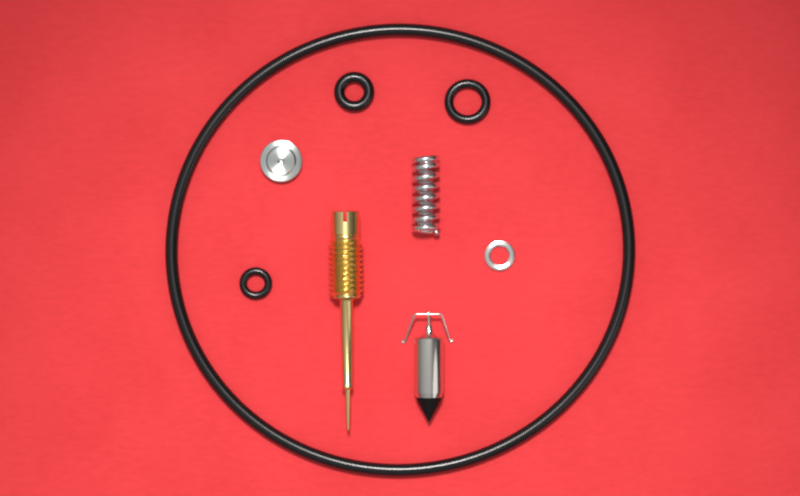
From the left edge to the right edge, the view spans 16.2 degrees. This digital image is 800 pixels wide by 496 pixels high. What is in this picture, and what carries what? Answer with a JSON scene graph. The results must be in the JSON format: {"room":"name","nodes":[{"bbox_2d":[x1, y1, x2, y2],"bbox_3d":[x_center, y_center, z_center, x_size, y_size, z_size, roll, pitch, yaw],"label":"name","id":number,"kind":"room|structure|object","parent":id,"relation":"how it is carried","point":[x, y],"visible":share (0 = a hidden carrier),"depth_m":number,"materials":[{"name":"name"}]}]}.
{"room":"plain studio backdrop","nodes":[
{"label":"plain studio backdrop","id":0,"kind":"room"},
{"bbox_2d":[0,0,799,495],"bbox_3d":[0.000,0.000,0.451,0.600,0.002,0.440,0,90,0],"label":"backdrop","id":1,"kind":"structure","parent":0,"point":[104,104],"depth_m":0.45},
{"bbox_2d":[239,267,271,298],"bbox_3d":[-0.023,0.006,0.449,0.005,0.001,0.005,0,90,0],"label":"o-ring","id":2,"kind":"object","parent":1,"relation":"on","point":[248,273],"visible":1,"depth_m":0.45,"materials":[{"name":"black rubber"}]},
{"bbox_2d":[260,140,301,181],"bbox_3d":[-0.019,-0.014,0.449,0.007,0.002,0.007,0,90,0],"label":"plug","id":3,"kind":"object","parent":1,"relation":"on","point":[280,160],"visible":1,"depth_m":0.45,"materials":[{"name":"silver metal"}]},
{"bbox_2d":[328,211,363,430],"bbox_3d":[-0.008,0.012,0.447,0.006,0.006,0.035,-1,90,0],"label":"screw","id":4,"kind":"object","parent":1,"relation":"on","point":[345,246],"visible":1,"depth_m":0.45,"materials":[{"name":"gold metal"}]},
{"bbox_2d":[334,72,373,111],"bbox_3d":[-0.007,-0.025,0.449,0.006,0.002,0.006,0,90,0],"label":"o-ring","id":5,"kind":"object","parent":1,"relation":"on","point":[362,79],"visible":1,"depth_m":0.45,"materials":[{"name":"black rubber"}]},
{"bbox_2d":[165,23,634,475],"bbox_3d":[0.000,0.000,0.449,0.075,0.002,0.072,0,90,0],"label":"o-ring","id":6,"kind":"object","parent":1,"relation":"on","point":[196,150],"visible":1,"depth_m":0.45,"materials":[{"name":"black rubber"}]},
{"bbox_2d":[412,155,439,234],"bbox_3d":[0.004,-0.008,0.448,0.004,0.004,0.013,0,90,0],"label":"coil spring","id":7,"kind":"object","parent":1,"relation":"on","point":[424,225],"visible":1,"depth_m":0.45,"materials":[{"name":"silver metal"}]},
{"bbox_2d":[401,311,452,420],"bbox_3d":[0.004,0.019,0.448,0.008,0.005,0.018,0,90,0],"label":"valve","id":8,"kind":"object","parent":1,"relation":"on","point":[428,347],"visible":1,"depth_m":0.45,"materials":[{"name":"silver metal"}]},
{"bbox_2d":[444,79,490,123],"bbox_3d":[0.011,-0.023,0.449,0.007,0.002,0.007,0,90,0],"label":"o-ring","id":9,"kind":"object","parent":1,"relation":"on","point":[457,86],"visible":1,"depth_m":0.45,"materials":[{"name":"black rubber"}]},
{"bbox_2d":[484,240,514,270],"bbox_3d":[0.016,0.001,0.450,0.005,0.001,0.005,0,90,0],"label":"washer","id":10,"kind":"object","parent":1,"relation":"on","point":[496,243],"visible":1,"depth_m":0.45,"materials":[{"name":"silver metal"}]}
]}

